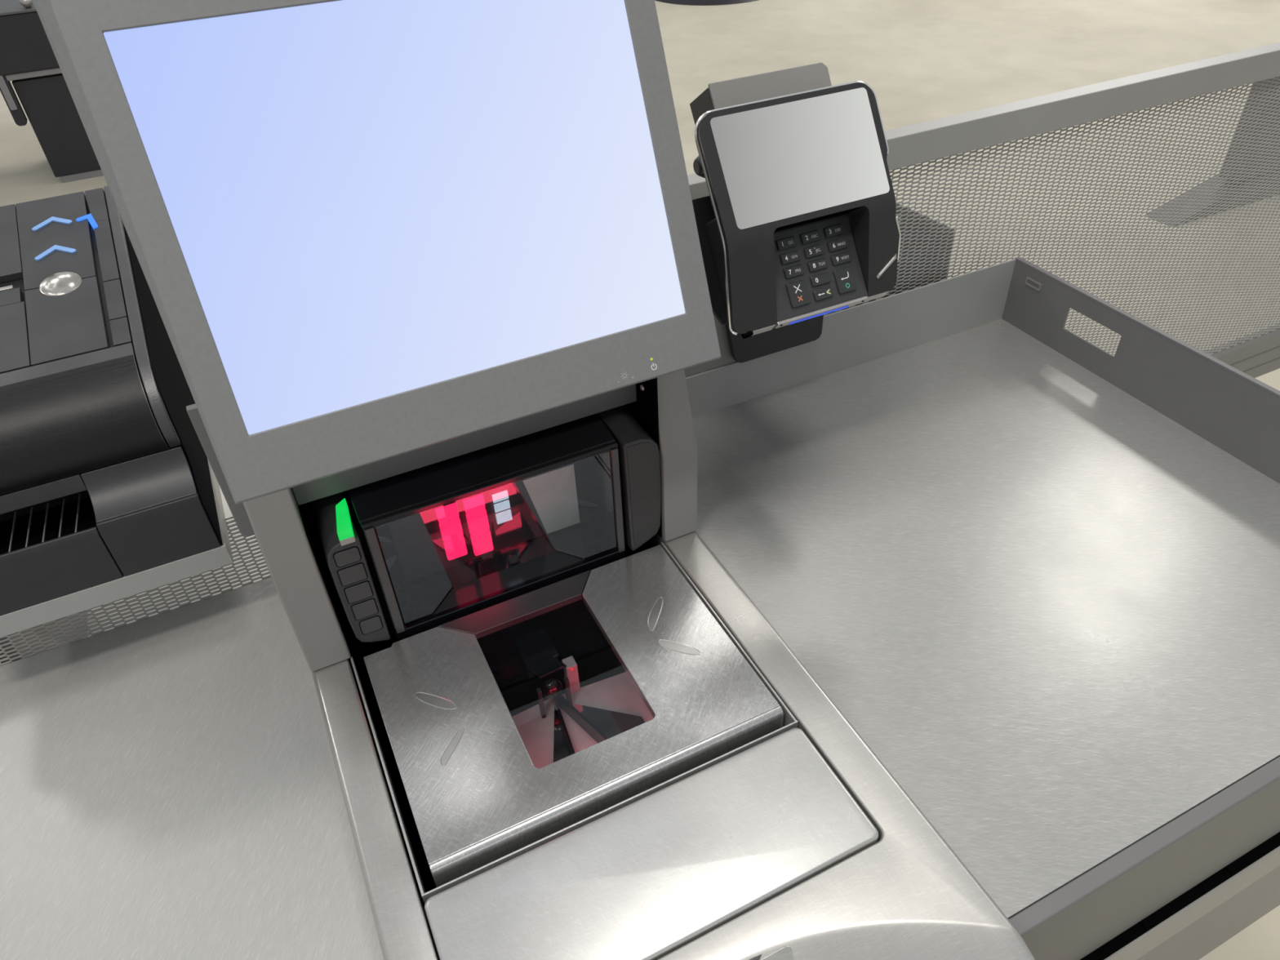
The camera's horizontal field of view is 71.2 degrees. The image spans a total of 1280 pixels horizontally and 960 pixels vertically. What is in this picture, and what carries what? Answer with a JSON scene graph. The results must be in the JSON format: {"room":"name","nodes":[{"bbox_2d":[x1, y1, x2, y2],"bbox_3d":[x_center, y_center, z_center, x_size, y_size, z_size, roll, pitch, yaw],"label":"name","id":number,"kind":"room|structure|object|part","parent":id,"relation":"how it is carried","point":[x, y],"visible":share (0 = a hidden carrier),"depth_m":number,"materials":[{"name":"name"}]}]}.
{"room":"supermarket","nodes":[
{"label":"supermarket","id":0,"kind":"room"},
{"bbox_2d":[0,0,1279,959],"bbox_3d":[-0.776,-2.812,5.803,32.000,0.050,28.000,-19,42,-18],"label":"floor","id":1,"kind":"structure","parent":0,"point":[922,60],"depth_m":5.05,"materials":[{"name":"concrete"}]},
{"bbox_2d":[0,0,103,182],"bbox_3d":[-2.622,-1.849,4.106,1.640,0.759,0.590,-19,42,-18],"label":"base cabinet","id":2,"kind":"object","parent":1,"relation":"on","point":[28,59],"visible":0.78,"depth_m":3.88,"materials":[{"name":"grey paint"}]},
{"bbox_3d":[-2.704,-1.659,3.811,0.026,0.155,0.007,-19,42,-18],"label":"hinge plate","id":3,"kind":"part","parent":2,"relation":"part of","materials":[{"name":"grey metal"}]},
{"bbox_3d":[-2.635,-2.102,3.898,1.640,0.010,0.590,-19,42,-18],"label":"lid","id":4,"kind":"part","parent":2,"relation":"part of","materials":[{"name":"grey paint"}]},
{"bbox_3d":[-2.543,-1.982,3.702,0.047,0.048,0.047,-19,42,-18],"label":"ball knob","id":5,"kind":"part","parent":2,"relation":"part of","materials":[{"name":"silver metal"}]},
{"bbox_2d":[0,458,270,663],"bbox_3d":[-0.682,0.303,1.247,0.580,0.910,0.620,-19,42,-18],"label":"shelf","id":6,"kind":"object","parent":1,"relation":"on","point":[32,616],"visible":0.18,"depth_m":0.80,"materials":[{"name":"grey metal"}]},
{"bbox_3d":[-0.662,0.372,1.179,0.018,0.888,0.230,-19,42,-18],"label":"shelf post","id":7,"kind":"part","parent":6,"relation":"part of","materials":[{"name":"grey metal"}]},
{"bbox_2d":[0,185,222,615],"bbox_3d":[-0.564,-0.088,0.826,0.235,0.216,0.357,-19,42,-18],"label":"machine","id":8,"kind":"object","parent":6,"relation":"on","point":[105,476],"visible":0.97,"depth_m":0.77,"materials":[{"name":"black plastic"}]},
{"bbox_3d":[-0.654,-0.208,0.832,0.140,0.030,0.119,-19,42,-18],"label":"panel","id":9,"kind":"part","parent":8,"relation":"part of","materials":[{"name":"grey plastic"}]},
{"bbox_3d":[-0.588,-0.103,0.745,0.141,0.024,0.090,-19,42,-18],"label":"panel","id":10,"kind":"part","parent":8,"relation":"part of","materials":[{"name":"grey plastic"}]},
{"bbox_2d":[0,472,97,554],"bbox_3d":[-0.543,0.045,0.765,0.152,0.088,0.093,-19,42,-18],"label":"vent","id":11,"kind":"object","parent":8,"relation":"on","point":[51,513],"depth_m":0.76,"materials":[{"name":"black plastic"}]},
{"bbox_3d":[-0.558,-0.228,0.855,0.061,0.036,0.148,-19,42,-18],"label":"panel","id":12,"kind":"part","parent":8,"relation":"part of","materials":[{"name":"grey plastic"}]},
{"bbox_3d":[-0.501,-0.139,0.782,0.059,0.028,0.106,-19,42,-18],"label":"panel","id":13,"kind":"part","parent":8,"relation":"part of","materials":[{"name":"grey plastic"}]},
{"bbox_3d":[-0.542,-0.272,0.893,0.017,0.018,0.060,-19,42,-18],"label":"strip panel","id":14,"kind":"part","parent":8,"relation":"part of","materials":[{"name":"grey plastic"}]},
{"bbox_3d":[-0.505,-0.216,0.847,0.014,0.026,0.100,-19,42,-18],"label":"strip panel","id":15,"kind":"part","parent":8,"relation":"part of","materials":[{"name":"grey plastic"}]},
{"bbox_3d":[-0.470,-0.160,0.801,0.014,0.018,0.057,-19,42,-18],"label":"strip panel","id":16,"kind":"part","parent":8,"relation":"part of","materials":[{"name":"grey plastic"}]},
{"bbox_3d":[-0.449,-0.127,0.774,0.014,0.014,0.036,-19,42,-18],"label":"strip panel","id":17,"kind":"part","parent":8,"relation":"part of","materials":[{"name":"grey plastic"}]},
{"bbox_3d":[-0.470,-0.130,0.872,0.010,0.216,0.326,-19,42,-18],"label":"trim","id":18,"kind":"part","parent":8,"relation":"part of","materials":[{"name":"black plastic"}]},
{"bbox_2d":[0,516,271,666],"bbox_3d":[-0.721,0.448,1.012,0.832,0.988,0.010,-19,42,-18],"label":"mesh screen","id":19,"kind":"object","parent":1,"relation":"on","point":[229,532],"visible":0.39,"depth_m":0.89,"materials":[{"name":"metal"}]},
{"bbox_2d":[0,577,383,959],"bbox_3d":[-0.639,0.755,0.784,0.988,0.795,0.724,-19,42,-18],"label":"countertop","id":20,"kind":"structure","parent":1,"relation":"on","point":[170,788],"depth_m":0.74,"materials":[{"name":"metal"}]},
{"bbox_2d":[186,369,1035,959],"bbox_3d":[-0.022,0.454,0.880,0.392,1.090,0.735,-19,42,-18],"label":"kiosk","id":21,"kind":"object","parent":1,"relation":"on","point":[797,841],"depth_m":0.64,"materials":[{"name":"metal"}]},
{"bbox_3d":[-0.307,0.028,0.761,0.035,0.222,0.168,-19,42,-18],"label":"post","id":22,"kind":"part","parent":21,"relation":"part of","materials":[{"name":"grey metal"}]},
{"bbox_2d":[32,0,720,504],"bbox_3d":[-0.142,-0.191,0.585,0.356,0.285,0.180,-19,42,-18],"label":"monitor","id":23,"kind":"object","parent":21,"relation":"on","point":[361,233],"visible":1,"depth_m":0.56,"materials":[{"name":"paint"}]},
{"bbox_2d":[309,404,783,887],"bbox_3d":[-0.091,0.107,0.774,0.300,0.219,0.348,-19,42,-18],"label":"barcode scanner","id":24,"kind":"object","parent":21,"relation":"attached to","point":[540,677],"visible":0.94,"depth_m":0.78,"materials":[{"name":"metal"}]},
{"bbox_2d":[335,497,355,540],"bbox_3d":[-0.240,0.033,0.723,0.012,0.012,0.044,-16,41,-15],"label":"light","id":25,"kind":"object","parent":24,"relation":"on","point":[344,513],"depth_m":0.72,"materials":[{"name":"green plastic"}]},
{"bbox_3d":[-0.253,0.074,0.777,0.029,0.123,0.084,-19,42,-18],"label":"button panel","id":26,"kind":"part","parent":24,"relation":"part of","materials":[{"name":"plastic"}]},
{"bbox_3d":[-0.215,0.087,0.757,0.007,0.124,0.002,-19,42,-18],"label":"window trim","id":27,"kind":"part","parent":24,"relation":"part of","materials":[{"name":"black plastic"}]},
{"bbox_3d":[-0.162,0.035,0.851,0.146,0.105,0.002,-19,42,-18],"label":"dark panel","id":28,"kind":"part","parent":24,"relation":"part of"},
{"bbox_3d":[-0.088,0.199,0.796,0.004,0.037,0.005,-19,42,-18],"label":"sensor leg","id":29,"kind":"part","parent":24,"relation":"part of","materials":[{"name":"black plastic"}]},
{"bbox_3d":[-0.091,0.011,0.876,0.059,0.105,0.003,-19,42,-18],"label":"panel","id":30,"kind":"part","parent":24,"relation":"part of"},
{"bbox_3d":[-0.065,0.191,0.805,0.004,0.037,0.005,-19,42,-18],"label":"sensor leg","id":31,"kind":"part","parent":24,"relation":"part of","materials":[{"name":"black plastic"}]},
{"bbox_3d":[-0.063,0.179,0.758,0.292,0.026,0.220,-19,42,-18],"label":"platter","id":32,"kind":"part","parent":24,"relation":"part of","materials":[{"name":"metal"}]},
{"bbox_2d":[553,703,644,762],"bbox_3d":[-0.046,0.227,0.787,0.104,0.003,0.097,-19,42,-18],"label":"mirror","id":33,"kind":"object","parent":24,"relation":"on","point":[611,720],"depth_m":0.80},
{"bbox_3d":[-0.020,0.021,0.825,0.006,0.124,0.002,-19,42,-18],"label":"window trim","id":34,"kind":"part","parent":24,"relation":"part of","materials":[{"name":"black plastic"}]},
{"bbox_3d":[-0.014,-0.009,0.860,0.036,0.130,0.084,-19,42,-18],"label":"speaker panel","id":35,"kind":"part","parent":24,"relation":"part of","materials":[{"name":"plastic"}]},
{"bbox_2d":[626,442,659,546],"bbox_3d":[0.004,0.013,0.830,0.031,0.121,0.002,-19,42,-18],"label":"panel","id":36,"kind":"object","parent":24,"relation":"attached to","point":[642,458],"depth_m":0.83,"materials":[{"name":"black plastic"}]},
{"bbox_3d":[-0.063,0.184,0.754,0.306,0.030,0.236,-19,42,-18],"label":"scanner rail","id":37,"kind":"part","parent":21,"relation":"part of","materials":[{"name":"metal"}]},
{"bbox_3d":[0.012,0.277,0.628,0.306,0.021,0.105,-19,42,-18],"label":"panel","id":38,"kind":"part","parent":21,"relation":"part of","materials":[{"name":"metal"}]},
{"bbox_2d":[311,530,1035,959],"bbox_3d":[-0.024,0.282,0.743,0.378,0.170,0.735,-19,42,-18],"label":"countertop","id":39,"kind":"structure","parent":21,"relation":"on","point":[906,895],"depth_m":0.62,"materials":[{"name":"metal"}]},
{"bbox_3d":[0.000,-0.077,0.869,0.036,0.222,0.168,-19,42,-18],"label":"post","id":40,"kind":"part","parent":21,"relation":"part of","materials":[{"name":"grey metal"}]},
{"bbox_2d":[684,314,736,377],"bbox_3d":[0.063,0.176,1.268,0.148,1.020,0.010,-19,42,-18],"label":"support post","id":41,"kind":"object","parent":21,"relation":"attached to","point":[726,358],"visible":0.02,"depth_m":1.02,"materials":[{"name":"grey metal"}]},
{"bbox_3d":[0.072,0.358,0.545,0.104,0.042,0.093,-19,42,-18],"label":"hatch lid","id":42,"kind":"part","parent":21,"relation":"part of","materials":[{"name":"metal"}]},
{"bbox_2d":[655,0,758,5],"bbox_3d":[0.529,-4.145,6.439,1.036,1.100,1.036,-19,42,-18],"label":"base plate","id":43,"kind":"object","parent":1,"relation":"on","point":[693,2],"visible":0.98,"depth_m":6.41,"materials":[{"name":"black metal"}]},
{"bbox_2d":[687,42,1279,377],"bbox_3d":[0.895,-0.156,1.550,2.015,1.112,0.026,-19,42,-18],"label":"mesh fence","id":44,"kind":"object","parent":1,"relation":"on","point":[926,243],"visible":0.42,"depth_m":1.19,"materials":[{"name":"grey metal"}]},
{"bbox_3d":[0.288,-0.214,1.136,0.247,0.374,0.008,-19,42,-18],"label":"backing plate","id":45,"kind":"part","parent":44,"relation":"part of","materials":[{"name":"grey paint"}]},
{"bbox_3d":[0.874,-0.571,1.209,2.015,0.036,0.025,-19,42,-18],"label":"rail","id":46,"kind":"part","parent":44,"relation":"part of","materials":[{"name":"grey metal"}]},
{"bbox_3d":[0.879,-0.369,1.372,1.930,0.492,0.001,-19,42,-18],"label":"panel","id":47,"kind":"part","parent":44,"relation":"part of","materials":[{"name":"metal"}]},
{"bbox_3d":[0.896,-0.150,1.555,2.015,0.092,0.025,-19,42,-18],"label":"rail","id":48,"kind":"part","parent":44,"relation":"part of","materials":[{"name":"grey metal"}]},
{"bbox_2d":[1080,831,1279,959],"bbox_3d":[0.451,0.411,1.230,0.702,0.676,0.622,-19,42,-18],"label":"base cabinet","id":49,"kind":"object","parent":1,"relation":"on","point":[1193,924],"visible":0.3,"depth_m":0.81,"materials":[{"name":"grey paint"}]},
{"bbox_2d":[685,256,1279,959],"bbox_3d":[0.374,0.097,0.949,0.580,0.323,0.625,-19,42,-18],"label":"tray","id":50,"kind":"object","parent":49,"relation":"on","point":[1033,566],"visible":0.91,"depth_m":0.85,"materials":[{"name":"metal"}]},
{"bbox_2d":[689,62,831,362],"bbox_3d":[0.129,-0.219,0.863,0.146,0.345,0.297,7,40,12],"label":"mounting bracket","id":51,"kind":"object","parent":50,"relation":"attached to","point":[722,94],"visible":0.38,"depth_m":0.75,"materials":[{"name":"grey paint"}]},
{"bbox_3d":[0.056,-0.258,0.731,0.022,0.024,0.024,-19,42,-18],"label":"clamp knob","id":52,"kind":"part","parent":51,"relation":"part of","materials":[{"name":"black plastic"}]},
{"bbox_3d":[0.096,-0.195,0.764,0.120,0.090,0.061,-19,42,-18],"label":"leaning plate","id":53,"kind":"part","parent":51,"relation":"part of","materials":[{"name":"black plastic"}]},
{"bbox_3d":[0.147,-0.200,1.006,0.146,0.132,0.008,-19,42,-18],"label":"mounting plate","id":54,"kind":"part","parent":51,"relation":"part of","materials":[{"name":"black plastic"}]},
{"bbox_2d":[693,80,901,338],"bbox_3d":[0.128,-0.223,0.736,0.170,0.167,0.092,-19,42,-18],"label":"payment terminal","id":55,"kind":"object","parent":51,"relation":"attached to","point":[806,226],"visible":1,"depth_m":0.72,"materials":[{"name":"black plastic"}]},
{"bbox_2d":[789,306,848,324],"bbox_3d":[0.151,-0.140,0.756,0.060,0.003,0.002,-19,42,-18],"label":"light","id":56,"kind":"object","parent":55,"relation":"on","point":[799,313],"depth_m":0.75,"materials":[{"name":"blue plastic"}]},
{"bbox_2d":[876,253,896,279],"bbox_3d":[0.210,-0.182,0.762,0.021,0.017,0.002,-24,44,-24],"label":"indicator light","id":57,"kind":"object","parent":55,"relation":"on","point":[886,263],"depth_m":0.76,"materials":[{"name":"white plastic"}]},
{"bbox_3d":[0.218,-0.205,0.758,0.010,0.036,0.006,25,47,30],"label":"chrome trim","id":58,"kind":"part","parent":55,"relation":"part of","materials":[{"name":"silver metal"}]},
{"bbox_3d":[0.502,-0.250,1.142,0.001,0.010,0.025,-19,42,-18],"label":"slot frame","id":59,"kind":"part","parent":50,"relation":"part of","materials":[{"name":"grey paint"}]},
{"bbox_3d":[0.507,0.273,0.736,0.574,0.159,0.013,-19,42,-18],"label":"panel","id":60,"kind":"part","parent":50,"relation":"part of","materials":[{"name":"grey paint"}]},
{"bbox_3d":[0.573,0.507,0.979,0.702,0.364,0.014,-19,42,-18],"label":"panel","id":61,"kind":"part","parent":49,"relation":"part of","materials":[{"name":"grey paint"}]},
{"bbox_2d":[1146,76,1279,226],"bbox_3d":[2.470,-1.346,3.385,1.198,0.500,0.130,-19,42,-18],"label":"pedestal","id":62,"kind":"object","parent":1,"relation":"on","point":[1276,77],"visible":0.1,"depth_m":3.34,"materials":[{"name":"grey paint"}]}
]}

